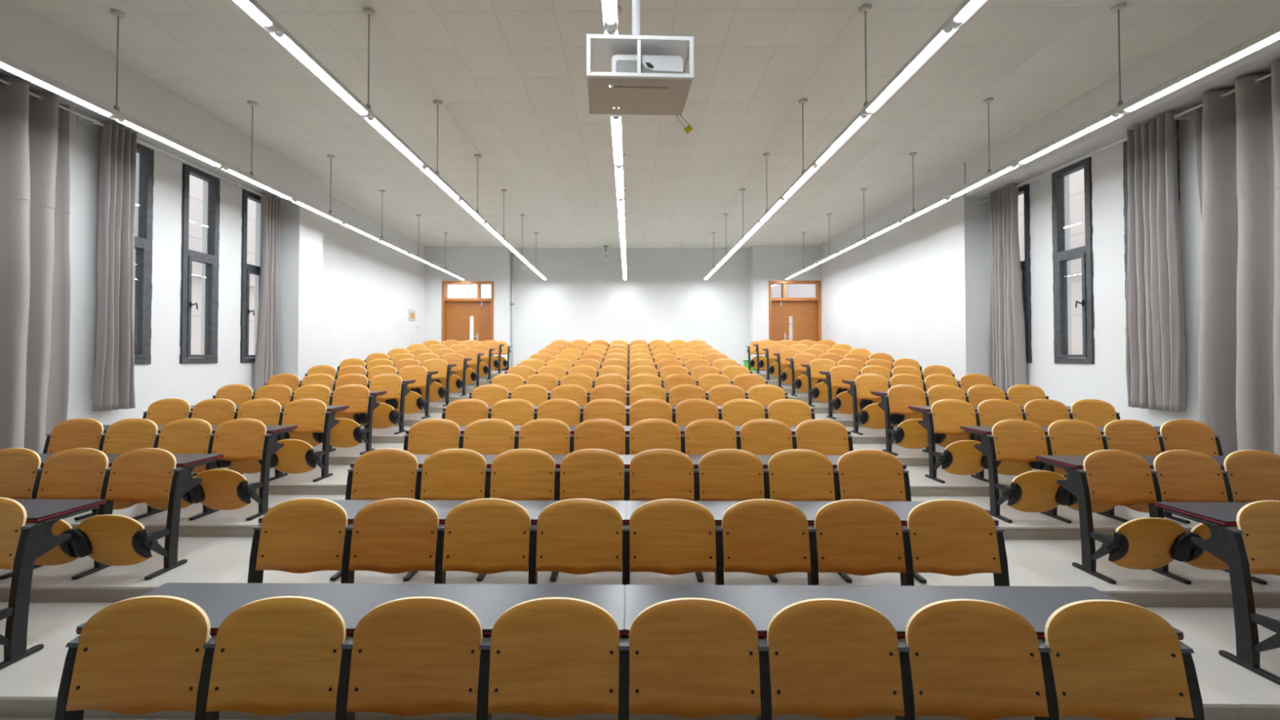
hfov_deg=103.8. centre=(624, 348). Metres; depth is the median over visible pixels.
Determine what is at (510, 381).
chair
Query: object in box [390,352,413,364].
chair
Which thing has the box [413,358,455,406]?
chair
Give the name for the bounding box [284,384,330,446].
chair
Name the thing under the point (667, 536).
chair
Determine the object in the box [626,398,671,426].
chair
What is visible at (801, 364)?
desk
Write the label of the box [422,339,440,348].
chair
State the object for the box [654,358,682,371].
chair
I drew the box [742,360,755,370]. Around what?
waste bin
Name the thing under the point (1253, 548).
chair
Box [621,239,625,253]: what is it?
tube light
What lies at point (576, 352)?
chair
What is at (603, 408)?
chair
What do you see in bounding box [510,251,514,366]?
conduit
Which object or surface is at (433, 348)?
chair
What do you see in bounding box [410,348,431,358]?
chair
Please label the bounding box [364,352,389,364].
chair
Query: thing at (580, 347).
chair
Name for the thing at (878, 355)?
chair
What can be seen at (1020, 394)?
chair
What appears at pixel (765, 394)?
chair
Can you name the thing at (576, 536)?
chair
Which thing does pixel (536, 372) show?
desk
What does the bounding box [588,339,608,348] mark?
chair
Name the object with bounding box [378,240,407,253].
tube light
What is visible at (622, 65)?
grille
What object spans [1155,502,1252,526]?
desk
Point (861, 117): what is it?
tube light
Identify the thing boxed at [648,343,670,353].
chair
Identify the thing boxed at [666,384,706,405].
chair
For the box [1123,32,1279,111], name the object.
tube light
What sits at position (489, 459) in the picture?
desk
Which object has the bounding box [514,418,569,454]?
chair
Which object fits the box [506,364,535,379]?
chair
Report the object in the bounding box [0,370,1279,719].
floor
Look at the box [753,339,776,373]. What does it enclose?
chair
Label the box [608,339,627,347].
chair
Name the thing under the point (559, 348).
chair
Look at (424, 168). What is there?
tube light
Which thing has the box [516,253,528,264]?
tube light
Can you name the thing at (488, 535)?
chair
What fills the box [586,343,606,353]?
chair
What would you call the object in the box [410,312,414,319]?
print
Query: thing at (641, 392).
chair
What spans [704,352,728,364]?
chair
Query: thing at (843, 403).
chair
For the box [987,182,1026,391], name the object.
curtain
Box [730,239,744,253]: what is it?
tube light
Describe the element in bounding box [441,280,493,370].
door
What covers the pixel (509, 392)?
desk
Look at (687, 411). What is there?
chair
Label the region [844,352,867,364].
chair
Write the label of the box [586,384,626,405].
chair
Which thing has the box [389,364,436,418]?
chair
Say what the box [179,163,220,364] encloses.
window
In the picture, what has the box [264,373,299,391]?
chair
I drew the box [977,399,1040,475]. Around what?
chair
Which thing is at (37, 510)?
desk
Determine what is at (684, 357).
chair
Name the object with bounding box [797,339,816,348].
chair
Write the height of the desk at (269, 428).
0.027 m
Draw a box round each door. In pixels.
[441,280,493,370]
[768,280,821,342]
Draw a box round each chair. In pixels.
[0,448,40,498]
[0,448,108,579]
[0,497,97,669]
[40,417,103,467]
[54,595,210,719]
[66,448,218,580]
[74,417,157,519]
[131,417,212,519]
[142,398,191,425]
[175,398,235,476]
[186,417,294,520]
[194,595,346,719]
[211,497,347,636]
[212,384,253,411]
[218,398,281,475]
[251,384,292,434]
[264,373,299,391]
[269,398,347,481]
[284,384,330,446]
[298,373,333,391]
[305,364,336,379]
[317,384,386,454]
[329,448,417,581]
[332,373,368,425]
[334,364,366,379]
[335,596,482,719]
[337,358,365,373]
[340,497,439,639]
[358,373,414,434]
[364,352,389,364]
[364,358,392,373]
[365,364,396,405]
[386,348,408,358]
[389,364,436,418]
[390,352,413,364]
[392,358,420,391]
[403,418,460,454]
[403,448,486,581]
[406,343,426,353]
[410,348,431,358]
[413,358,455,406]
[415,352,439,381]
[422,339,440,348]
[427,343,447,353]
[433,348,454,358]
[434,352,470,395]
[434,497,530,637]
[441,398,488,434]
[442,339,460,348]
[448,343,468,352]
[453,348,484,387]
[458,418,515,454]
[462,339,479,348]
[468,343,493,380]
[468,384,508,405]
[476,448,555,581]
[476,596,619,719]
[481,339,504,373]
[486,398,533,468]
[488,373,524,391]
[490,341,512,372]
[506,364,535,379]
[507,384,547,405]
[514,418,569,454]
[519,358,544,371]
[523,373,558,391]
[528,498,622,584]
[529,352,552,364]
[533,398,580,425]
[534,364,565,379]
[537,348,559,358]
[544,343,564,353]
[546,358,572,371]
[547,384,586,405]
[550,448,624,582]
[551,339,568,348]
[554,352,577,364]
[557,373,592,391]
[560,348,582,358]
[565,343,585,353]
[565,364,596,380]
[569,418,625,500]
[570,339,588,348]
[572,358,599,371]
[579,352,602,364]
[579,398,626,425]
[583,348,604,358]
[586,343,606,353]
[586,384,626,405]
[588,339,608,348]
[591,373,626,391]
[596,364,626,379]
[600,358,627,370]
[602,352,627,364]
[604,348,627,371]
[606,343,627,351]
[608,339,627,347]
[617,597,760,719]
[622,498,715,585]
[623,448,693,580]
[625,418,680,500]
[626,358,654,371]
[626,364,657,380]
[626,373,661,391]
[626,384,666,405]
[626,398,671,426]
[627,339,647,348]
[627,343,648,353]
[627,348,650,358]
[627,352,653,364]
[647,339,667,348]
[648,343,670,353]
[650,348,673,358]
[652,352,677,364]
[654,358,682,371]
[657,364,688,380]
[661,373,696,391]
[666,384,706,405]
[668,339,687,348]
[671,343,691,353]
[671,398,718,426]
[675,348,697,358]
[679,352,702,364]
[680,418,737,454]
[682,358,710,371]
[688,339,706,348]
[688,364,719,380]
[693,343,712,353]
[693,448,764,582]
[696,373,730,391]
[698,348,719,358]
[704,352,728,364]
[705,384,745,405]
[712,358,737,371]
[715,498,810,641]
[718,399,764,426]
[721,364,750,380]
[730,373,768,391]
[736,418,792,454]
[745,341,764,370]
[745,384,795,435]
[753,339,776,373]
[756,598,904,719]
[763,343,789,380]
[763,448,835,582]
[764,399,814,469]
[773,348,804,387]
[777,339,795,348]
[786,352,823,396]
[789,343,808,352]
[791,418,853,454]
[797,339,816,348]
[801,358,844,406]
[803,348,824,380]
[807,499,906,642]
[810,343,830,353]
[817,339,835,348]
[818,352,842,380]
[819,364,868,419]
[826,348,847,358]
[831,343,852,353]
[832,448,926,583]
[837,358,865,391]
[842,373,899,435]
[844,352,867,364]
[848,348,871,358]
[861,364,893,405]
[865,358,893,371]
[869,352,895,364]
[871,384,940,455]
[889,373,927,425]
[891,364,924,383]
[893,358,922,371]
[895,599,1048,719]
[900,499,1045,642]
[910,399,989,483]
[922,364,955,380]
[924,373,960,391]
[927,384,974,447]
[960,373,995,395]
[963,419,1072,523]
[967,384,1008,435]
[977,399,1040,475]
[1007,384,1048,412]
[1023,399,1084,477]
[1034,599,1204,719]
[1040,449,1195,584]
[1047,419,1129,522]
[1071,399,1120,426]
[1103,419,1190,523]
[1153,449,1266,584]
[1160,419,1225,471]
[1164,500,1279,684]
[1223,449,1279,502]
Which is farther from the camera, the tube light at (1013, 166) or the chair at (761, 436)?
the tube light at (1013, 166)
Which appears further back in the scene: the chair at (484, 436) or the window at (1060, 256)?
the window at (1060, 256)
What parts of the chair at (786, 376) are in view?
backrest, seat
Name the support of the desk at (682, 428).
attached to the chair at (761, 436)
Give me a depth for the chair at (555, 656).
1.81 m
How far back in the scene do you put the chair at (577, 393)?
6.43 m
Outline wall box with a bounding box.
[521,265,527,270]
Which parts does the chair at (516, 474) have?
backrest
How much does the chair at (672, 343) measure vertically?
0.857 m
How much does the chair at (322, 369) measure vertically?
0.857 m
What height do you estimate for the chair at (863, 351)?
0.857 m
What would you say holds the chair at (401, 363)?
on the floor
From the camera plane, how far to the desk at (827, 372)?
8.33 m
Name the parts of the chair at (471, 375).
seat, backrest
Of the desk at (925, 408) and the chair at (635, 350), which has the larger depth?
the chair at (635, 350)
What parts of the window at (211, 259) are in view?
handle, sash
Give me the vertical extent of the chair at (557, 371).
0.857 m
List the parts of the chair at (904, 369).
backrest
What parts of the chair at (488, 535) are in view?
backrest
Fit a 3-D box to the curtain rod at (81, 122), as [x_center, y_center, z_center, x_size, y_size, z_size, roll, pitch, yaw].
[-6.276,-2.644,6.027,0.180,0.120,6.050,0,-1,1]
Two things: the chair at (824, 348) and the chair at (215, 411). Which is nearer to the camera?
the chair at (215, 411)
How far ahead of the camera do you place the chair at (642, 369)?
8.27 m
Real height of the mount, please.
1.923 m
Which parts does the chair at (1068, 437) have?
backrest, seat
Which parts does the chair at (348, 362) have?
backrest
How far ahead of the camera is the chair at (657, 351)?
11.03 m
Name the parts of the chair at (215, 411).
seat, backrest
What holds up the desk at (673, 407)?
attached to the chair at (737, 412)
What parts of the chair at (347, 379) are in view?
seat, backrest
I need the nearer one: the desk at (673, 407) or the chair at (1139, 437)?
the chair at (1139, 437)
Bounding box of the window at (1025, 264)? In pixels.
[1017,183,1031,363]
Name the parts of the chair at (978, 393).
backrest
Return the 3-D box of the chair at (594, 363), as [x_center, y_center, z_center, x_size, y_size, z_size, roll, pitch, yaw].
[-0.728,0.608,9.223,0.546,0.857,0.618,0,-1,1]
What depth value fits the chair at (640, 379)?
7.35 m
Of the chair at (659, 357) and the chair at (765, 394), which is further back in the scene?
the chair at (659, 357)
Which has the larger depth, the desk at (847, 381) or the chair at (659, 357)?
the chair at (659, 357)
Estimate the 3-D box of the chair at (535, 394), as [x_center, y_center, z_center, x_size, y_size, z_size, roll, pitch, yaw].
[-1.258,0.889,6.469,0.546,0.857,0.618,0,-1,1]
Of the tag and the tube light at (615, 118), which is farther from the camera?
the tube light at (615, 118)
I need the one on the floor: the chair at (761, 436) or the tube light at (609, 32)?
the chair at (761, 436)
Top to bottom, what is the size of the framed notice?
0.320 m
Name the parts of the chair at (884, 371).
backrest, seat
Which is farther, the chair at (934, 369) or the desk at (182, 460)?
the chair at (934, 369)
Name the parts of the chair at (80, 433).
backrest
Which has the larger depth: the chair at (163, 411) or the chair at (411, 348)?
the chair at (411, 348)
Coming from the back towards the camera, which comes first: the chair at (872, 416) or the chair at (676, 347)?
the chair at (676, 347)
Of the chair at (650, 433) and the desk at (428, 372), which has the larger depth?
the desk at (428, 372)
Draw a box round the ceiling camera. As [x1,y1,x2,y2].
[602,245,608,260]
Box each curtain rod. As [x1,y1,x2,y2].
[0,78,283,204]
[980,73,1271,203]
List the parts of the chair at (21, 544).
backrest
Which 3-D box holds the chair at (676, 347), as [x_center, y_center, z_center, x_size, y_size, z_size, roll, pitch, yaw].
[1.317,0.317,11.964,0.546,0.857,0.618,0,-1,1]
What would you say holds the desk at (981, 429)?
attached to the chair at (1068, 437)
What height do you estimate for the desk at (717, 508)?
0.027 m
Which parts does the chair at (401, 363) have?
backrest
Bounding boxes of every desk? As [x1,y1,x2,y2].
[11,498,106,522]
[38,453,223,466]
[75,582,625,637]
[102,425,297,433]
[190,405,349,411]
[253,391,386,395]
[257,499,626,524]
[299,379,415,382]
[306,371,438,373]
[350,454,626,467]
[365,364,456,365]
[405,425,627,434]
[442,405,627,411]
[469,391,627,395]
[488,379,628,382]
[504,371,628,373]
[624,584,1183,639]
[626,454,906,468]
[626,500,999,525]
[627,391,787,395]
[627,405,813,411]
[627,425,851,434]
[628,371,752,373]
[628,380,768,382]
[800,364,919,365]
[818,371,952,373]
[841,380,959,382]
[870,391,1007,395]
[907,405,1071,411]
[960,426,1160,435]
[1035,455,1226,469]
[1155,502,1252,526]
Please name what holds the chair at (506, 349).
on the floor
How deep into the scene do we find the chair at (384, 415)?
7.33 m
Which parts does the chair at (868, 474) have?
backrest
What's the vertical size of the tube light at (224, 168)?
0.034 m
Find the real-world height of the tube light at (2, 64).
0.034 m
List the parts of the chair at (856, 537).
backrest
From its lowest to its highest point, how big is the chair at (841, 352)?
0.857 m
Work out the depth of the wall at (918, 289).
7.73 m
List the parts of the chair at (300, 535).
backrest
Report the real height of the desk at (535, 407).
0.027 m
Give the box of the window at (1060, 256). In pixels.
[1051,156,1094,364]
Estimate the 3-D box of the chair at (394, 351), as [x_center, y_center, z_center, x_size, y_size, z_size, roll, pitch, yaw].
[-5.027,0.422,11.102,0.546,0.857,0.618,0,-1,1]
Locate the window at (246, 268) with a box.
[240,189,261,362]
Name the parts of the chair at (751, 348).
backrest, seat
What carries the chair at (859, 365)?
on the floor
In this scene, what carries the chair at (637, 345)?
on the floor
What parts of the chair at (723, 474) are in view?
backrest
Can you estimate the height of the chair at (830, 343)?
0.857 m
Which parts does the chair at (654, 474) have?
backrest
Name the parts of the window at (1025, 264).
sash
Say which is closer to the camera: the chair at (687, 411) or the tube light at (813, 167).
the chair at (687, 411)
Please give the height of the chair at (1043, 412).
0.857 m
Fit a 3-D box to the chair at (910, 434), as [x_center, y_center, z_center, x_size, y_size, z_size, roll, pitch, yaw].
[3.586,0.888,6.425,0.615,0.857,0.618,0,-1,1]
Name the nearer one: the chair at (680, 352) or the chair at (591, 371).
the chair at (591, 371)
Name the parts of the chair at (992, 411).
backrest, seat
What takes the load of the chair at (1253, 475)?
on the floor
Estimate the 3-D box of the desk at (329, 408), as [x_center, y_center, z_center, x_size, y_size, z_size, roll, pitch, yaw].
[-4.283,0.683,5.757,2.052,0.027,0.373,0,-1,1]
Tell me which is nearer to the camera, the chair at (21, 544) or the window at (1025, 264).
the chair at (21, 544)
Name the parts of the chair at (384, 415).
seat, backrest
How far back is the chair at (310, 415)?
5.48 m
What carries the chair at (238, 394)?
on the floor
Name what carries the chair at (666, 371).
on the floor
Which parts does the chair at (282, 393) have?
backrest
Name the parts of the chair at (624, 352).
backrest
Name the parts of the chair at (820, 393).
backrest, seat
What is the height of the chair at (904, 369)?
0.857 m
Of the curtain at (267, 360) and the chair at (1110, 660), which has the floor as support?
the chair at (1110, 660)
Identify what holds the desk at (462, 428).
attached to the chair at (549, 436)
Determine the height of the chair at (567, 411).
0.857 m
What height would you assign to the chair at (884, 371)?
0.857 m
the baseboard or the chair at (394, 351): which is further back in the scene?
the baseboard
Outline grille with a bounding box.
[616,59,636,72]
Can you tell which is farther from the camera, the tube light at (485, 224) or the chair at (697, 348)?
the chair at (697, 348)
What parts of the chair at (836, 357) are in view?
backrest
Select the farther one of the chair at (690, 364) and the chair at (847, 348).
the chair at (847, 348)
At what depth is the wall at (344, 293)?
7.49 m
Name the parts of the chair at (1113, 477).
backrest, seat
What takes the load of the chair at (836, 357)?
on the floor
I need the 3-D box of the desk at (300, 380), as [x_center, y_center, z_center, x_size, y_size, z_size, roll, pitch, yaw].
[-4.266,0.495,7.596,2.052,0.027,0.373,0,-1,1]
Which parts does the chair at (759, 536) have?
backrest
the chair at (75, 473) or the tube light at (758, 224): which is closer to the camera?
the chair at (75, 473)
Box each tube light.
[0,62,112,116]
[117,118,221,167]
[222,167,292,199]
[237,0,273,27]
[274,31,368,115]
[293,200,342,222]
[342,222,378,240]
[367,116,423,166]
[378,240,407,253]
[407,253,430,264]
[421,166,459,199]
[430,263,448,272]
[457,199,484,222]
[482,222,502,239]
[501,240,517,253]
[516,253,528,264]
[528,263,537,272]
[604,0,615,25]
[606,30,618,108]
[612,115,621,165]
[616,165,622,199]
[618,199,623,222]
[620,222,624,239]
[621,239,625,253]
[622,253,625,263]
[711,263,721,272]
[720,252,732,263]
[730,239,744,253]
[743,222,762,239]
[760,198,785,222]
[782,165,817,198]
[800,262,817,272]
[815,115,867,164]
[817,252,839,263]
[840,239,866,253]
[866,27,952,113]
[866,221,902,239]
[902,198,949,222]
[950,164,1017,198]
[952,0,981,23]
[1017,113,1119,164]
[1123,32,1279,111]
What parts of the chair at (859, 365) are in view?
backrest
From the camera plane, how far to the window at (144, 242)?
6.66 m
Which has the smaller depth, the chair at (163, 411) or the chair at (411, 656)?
the chair at (411, 656)
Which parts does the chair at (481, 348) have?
seat, backrest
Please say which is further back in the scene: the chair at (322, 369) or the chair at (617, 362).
the chair at (617, 362)
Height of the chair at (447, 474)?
0.857 m
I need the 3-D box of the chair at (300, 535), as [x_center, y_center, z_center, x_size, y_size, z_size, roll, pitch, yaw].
[-1.796,1.264,2.795,0.546,0.857,0.618,0,-1,1]
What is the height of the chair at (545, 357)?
0.857 m
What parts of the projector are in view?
trim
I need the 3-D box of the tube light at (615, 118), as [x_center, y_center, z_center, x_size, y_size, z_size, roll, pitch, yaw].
[-0.084,-2.308,5.644,0.068,0.034,1.222,0,-1,1]
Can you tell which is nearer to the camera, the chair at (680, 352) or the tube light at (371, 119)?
the tube light at (371, 119)
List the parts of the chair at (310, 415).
seat, backrest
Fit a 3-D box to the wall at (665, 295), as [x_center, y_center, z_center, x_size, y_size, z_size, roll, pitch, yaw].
[0.143,-1.211,15.897,12.840,3.986,0.550,0,-1,1]
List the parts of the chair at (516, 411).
backrest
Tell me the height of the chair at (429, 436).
0.857 m
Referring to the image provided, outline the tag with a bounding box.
[675,114,693,133]
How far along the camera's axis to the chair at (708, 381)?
7.34 m
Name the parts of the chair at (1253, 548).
backrest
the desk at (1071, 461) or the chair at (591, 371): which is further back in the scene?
the chair at (591, 371)
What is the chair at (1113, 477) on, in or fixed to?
on the floor
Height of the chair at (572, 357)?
0.857 m
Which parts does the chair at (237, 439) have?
seat, backrest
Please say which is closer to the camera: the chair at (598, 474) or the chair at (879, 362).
the chair at (598, 474)
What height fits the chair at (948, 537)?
0.857 m
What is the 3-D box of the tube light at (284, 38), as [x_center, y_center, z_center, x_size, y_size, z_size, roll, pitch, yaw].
[-2.571,-2.329,4.344,0.068,0.034,1.222,0,-1,1]
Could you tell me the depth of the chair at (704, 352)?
11.02 m
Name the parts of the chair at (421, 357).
backrest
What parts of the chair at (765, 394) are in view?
backrest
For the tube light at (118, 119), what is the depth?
5.57 m
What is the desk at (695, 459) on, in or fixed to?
attached to the chair at (793, 474)
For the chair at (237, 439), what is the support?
on the floor
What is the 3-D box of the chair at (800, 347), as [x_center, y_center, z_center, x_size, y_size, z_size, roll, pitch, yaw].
[4.175,0.317,11.938,0.546,0.857,0.618,0,-1,1]
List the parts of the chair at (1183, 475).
backrest, seat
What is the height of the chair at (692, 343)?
0.857 m
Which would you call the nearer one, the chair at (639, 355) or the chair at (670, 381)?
the chair at (670, 381)
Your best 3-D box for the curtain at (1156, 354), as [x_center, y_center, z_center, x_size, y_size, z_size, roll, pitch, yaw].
[6.306,-0.997,5.992,0.241,3.435,0.604,0,-1,-3]
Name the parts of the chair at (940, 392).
backrest, seat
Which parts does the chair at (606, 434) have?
backrest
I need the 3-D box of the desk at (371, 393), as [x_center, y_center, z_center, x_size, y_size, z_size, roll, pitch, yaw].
[-4.275,0.589,6.676,2.052,0.027,0.373,0,-1,1]
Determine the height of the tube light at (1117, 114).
0.034 m
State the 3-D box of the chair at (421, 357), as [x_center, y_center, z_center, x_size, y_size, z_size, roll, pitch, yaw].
[-4.026,0.515,10.173,0.546,0.857,0.618,0,-1,1]
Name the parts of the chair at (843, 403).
backrest, seat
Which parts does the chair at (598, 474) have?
backrest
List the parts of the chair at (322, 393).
seat, backrest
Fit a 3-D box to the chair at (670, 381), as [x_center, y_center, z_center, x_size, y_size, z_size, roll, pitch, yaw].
[0.770,0.795,7.370,0.546,0.857,0.618,0,-1,1]
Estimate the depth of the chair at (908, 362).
9.15 m
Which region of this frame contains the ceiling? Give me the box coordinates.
[14,0,1245,248]
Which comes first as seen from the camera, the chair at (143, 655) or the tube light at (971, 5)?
the chair at (143, 655)
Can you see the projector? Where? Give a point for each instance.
(620, 63)
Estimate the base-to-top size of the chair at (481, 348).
0.857 m
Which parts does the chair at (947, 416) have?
backrest, seat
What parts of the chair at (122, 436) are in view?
seat, backrest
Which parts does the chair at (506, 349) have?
seat, backrest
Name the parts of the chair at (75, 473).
seat, backrest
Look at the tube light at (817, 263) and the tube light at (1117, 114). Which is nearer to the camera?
the tube light at (1117, 114)
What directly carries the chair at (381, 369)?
on the floor
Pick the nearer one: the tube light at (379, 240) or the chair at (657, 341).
the tube light at (379, 240)
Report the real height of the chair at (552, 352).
0.857 m
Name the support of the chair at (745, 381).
on the floor
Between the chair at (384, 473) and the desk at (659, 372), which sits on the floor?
the chair at (384, 473)
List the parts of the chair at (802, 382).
backrest, seat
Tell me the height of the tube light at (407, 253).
0.034 m
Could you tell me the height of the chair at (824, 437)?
0.857 m
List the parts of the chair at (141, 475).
seat, backrest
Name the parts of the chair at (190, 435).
seat, backrest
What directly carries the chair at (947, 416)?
on the floor
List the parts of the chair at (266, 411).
seat, backrest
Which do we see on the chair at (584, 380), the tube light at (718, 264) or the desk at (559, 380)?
the desk at (559, 380)
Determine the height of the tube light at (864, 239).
0.034 m
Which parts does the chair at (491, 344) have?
seat, backrest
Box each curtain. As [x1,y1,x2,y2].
[0,76,70,467]
[92,120,137,411]
[253,191,280,391]
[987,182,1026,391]
[1125,111,1186,412]
[1192,59,1279,455]
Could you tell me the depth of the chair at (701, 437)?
4.57 m
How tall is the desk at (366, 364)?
0.027 m
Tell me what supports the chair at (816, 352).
on the floor
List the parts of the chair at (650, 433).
backrest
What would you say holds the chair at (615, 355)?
on the floor
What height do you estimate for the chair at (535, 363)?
0.857 m
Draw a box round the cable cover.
[734,325,745,328]
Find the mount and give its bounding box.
[586,0,693,115]
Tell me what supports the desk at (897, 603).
attached to the chair at (966, 659)
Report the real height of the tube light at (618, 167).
0.034 m
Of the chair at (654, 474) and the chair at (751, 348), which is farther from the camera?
the chair at (751, 348)
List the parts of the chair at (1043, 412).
backrest, seat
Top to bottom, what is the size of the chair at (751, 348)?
0.857 m
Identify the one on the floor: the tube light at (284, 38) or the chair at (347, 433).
the chair at (347, 433)
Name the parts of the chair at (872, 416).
backrest, seat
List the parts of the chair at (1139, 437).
backrest, seat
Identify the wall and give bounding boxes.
[0,0,424,434]
[423,245,822,370]
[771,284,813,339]
[821,0,1279,435]
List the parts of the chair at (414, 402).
seat, backrest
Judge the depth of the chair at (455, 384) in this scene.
10.08 m
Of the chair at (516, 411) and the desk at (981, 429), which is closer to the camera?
the desk at (981, 429)
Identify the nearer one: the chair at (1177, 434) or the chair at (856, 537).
the chair at (856, 537)
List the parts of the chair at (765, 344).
backrest, seat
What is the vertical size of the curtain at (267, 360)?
3.425 m
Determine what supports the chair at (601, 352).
on the floor
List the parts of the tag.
tag plate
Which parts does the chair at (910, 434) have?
backrest, seat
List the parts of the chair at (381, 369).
seat, backrest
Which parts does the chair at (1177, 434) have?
backrest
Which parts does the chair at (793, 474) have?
backrest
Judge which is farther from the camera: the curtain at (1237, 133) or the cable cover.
the cable cover
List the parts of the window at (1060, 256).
sash, handle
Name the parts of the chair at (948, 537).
backrest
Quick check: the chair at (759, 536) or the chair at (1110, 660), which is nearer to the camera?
the chair at (1110, 660)
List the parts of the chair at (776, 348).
backrest, seat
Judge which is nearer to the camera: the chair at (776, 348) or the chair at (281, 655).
the chair at (281, 655)
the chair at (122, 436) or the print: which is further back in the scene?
the print
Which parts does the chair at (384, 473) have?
backrest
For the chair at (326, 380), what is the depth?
7.39 m
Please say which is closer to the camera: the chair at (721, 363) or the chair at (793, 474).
the chair at (793, 474)
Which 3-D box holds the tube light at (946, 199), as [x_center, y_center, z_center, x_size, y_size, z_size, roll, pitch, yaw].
[4.914,-2.264,8.242,0.068,0.034,1.222,0,-1,1]
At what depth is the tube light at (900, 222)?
9.41 m
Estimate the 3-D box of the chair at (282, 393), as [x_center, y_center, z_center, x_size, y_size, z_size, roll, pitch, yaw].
[-4.564,0.889,6.499,0.546,0.857,0.618,0,-1,1]
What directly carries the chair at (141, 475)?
on the floor
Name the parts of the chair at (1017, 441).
backrest, seat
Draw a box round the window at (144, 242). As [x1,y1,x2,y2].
[133,142,154,364]
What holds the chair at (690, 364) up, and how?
on the floor
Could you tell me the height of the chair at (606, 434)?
0.857 m
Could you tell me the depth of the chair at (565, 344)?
12.89 m
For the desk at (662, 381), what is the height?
0.027 m
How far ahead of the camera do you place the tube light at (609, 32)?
3.71 m
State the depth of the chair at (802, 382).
10.03 m
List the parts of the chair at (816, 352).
backrest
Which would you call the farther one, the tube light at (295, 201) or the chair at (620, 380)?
the tube light at (295, 201)
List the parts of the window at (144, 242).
sash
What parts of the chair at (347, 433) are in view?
seat, backrest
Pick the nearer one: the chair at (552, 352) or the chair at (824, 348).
the chair at (552, 352)
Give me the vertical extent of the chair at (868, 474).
0.857 m
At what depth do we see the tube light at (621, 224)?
9.54 m
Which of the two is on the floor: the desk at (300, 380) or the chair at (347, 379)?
the chair at (347, 379)
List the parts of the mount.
panel, plate, panel, frame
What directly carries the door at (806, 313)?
in the wall at (665, 295)
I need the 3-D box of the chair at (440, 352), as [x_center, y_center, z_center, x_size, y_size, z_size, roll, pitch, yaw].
[-4.017,0.421,11.092,0.546,0.857,0.618,0,-1,1]
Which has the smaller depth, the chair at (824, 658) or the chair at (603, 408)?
the chair at (824, 658)
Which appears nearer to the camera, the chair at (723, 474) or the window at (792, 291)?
the chair at (723, 474)
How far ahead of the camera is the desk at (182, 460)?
3.95 m
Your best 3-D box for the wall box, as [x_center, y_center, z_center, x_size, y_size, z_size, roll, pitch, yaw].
[-3.209,-2.587,15.974,0.160,0.140,0.098,0,-1,1]
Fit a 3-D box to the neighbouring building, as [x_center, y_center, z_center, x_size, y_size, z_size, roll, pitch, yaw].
[10.215,-1.080,9.928,0.550,12.000,24.000,0,-1,1]
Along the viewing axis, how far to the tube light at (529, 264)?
13.51 m
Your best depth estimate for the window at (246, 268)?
8.36 m
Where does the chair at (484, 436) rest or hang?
on the floor
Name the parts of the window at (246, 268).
handle, sash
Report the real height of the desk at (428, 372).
0.027 m
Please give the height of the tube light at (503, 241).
0.034 m
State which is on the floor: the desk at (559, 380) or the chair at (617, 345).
the chair at (617, 345)
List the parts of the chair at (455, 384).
seat, backrest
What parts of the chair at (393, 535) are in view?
backrest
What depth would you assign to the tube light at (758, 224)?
9.46 m
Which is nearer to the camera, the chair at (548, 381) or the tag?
the tag
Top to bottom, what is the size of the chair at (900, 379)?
0.857 m
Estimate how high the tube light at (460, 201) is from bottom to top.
0.034 m
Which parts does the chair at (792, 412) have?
backrest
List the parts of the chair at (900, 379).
backrest, seat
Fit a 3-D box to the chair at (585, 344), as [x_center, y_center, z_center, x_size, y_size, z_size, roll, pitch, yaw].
[-1.200,0.204,12.907,0.546,0.857,0.618,0,-1,1]
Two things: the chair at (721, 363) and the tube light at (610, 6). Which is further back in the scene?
the chair at (721, 363)
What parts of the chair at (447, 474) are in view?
backrest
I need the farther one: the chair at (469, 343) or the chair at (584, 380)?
the chair at (469, 343)
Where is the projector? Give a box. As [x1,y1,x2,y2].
[611,54,683,88]
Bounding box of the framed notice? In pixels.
[408,309,415,320]
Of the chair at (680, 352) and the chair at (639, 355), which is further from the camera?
the chair at (680, 352)
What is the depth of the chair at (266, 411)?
5.53 m
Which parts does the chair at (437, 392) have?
seat, backrest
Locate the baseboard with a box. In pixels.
[493,366,764,370]
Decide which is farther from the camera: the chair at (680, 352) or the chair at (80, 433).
the chair at (680, 352)
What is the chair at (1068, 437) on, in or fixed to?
on the floor
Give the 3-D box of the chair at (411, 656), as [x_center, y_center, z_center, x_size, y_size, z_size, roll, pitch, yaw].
[-0.790,1.357,1.866,0.546,0.857,0.618,0,-1,1]

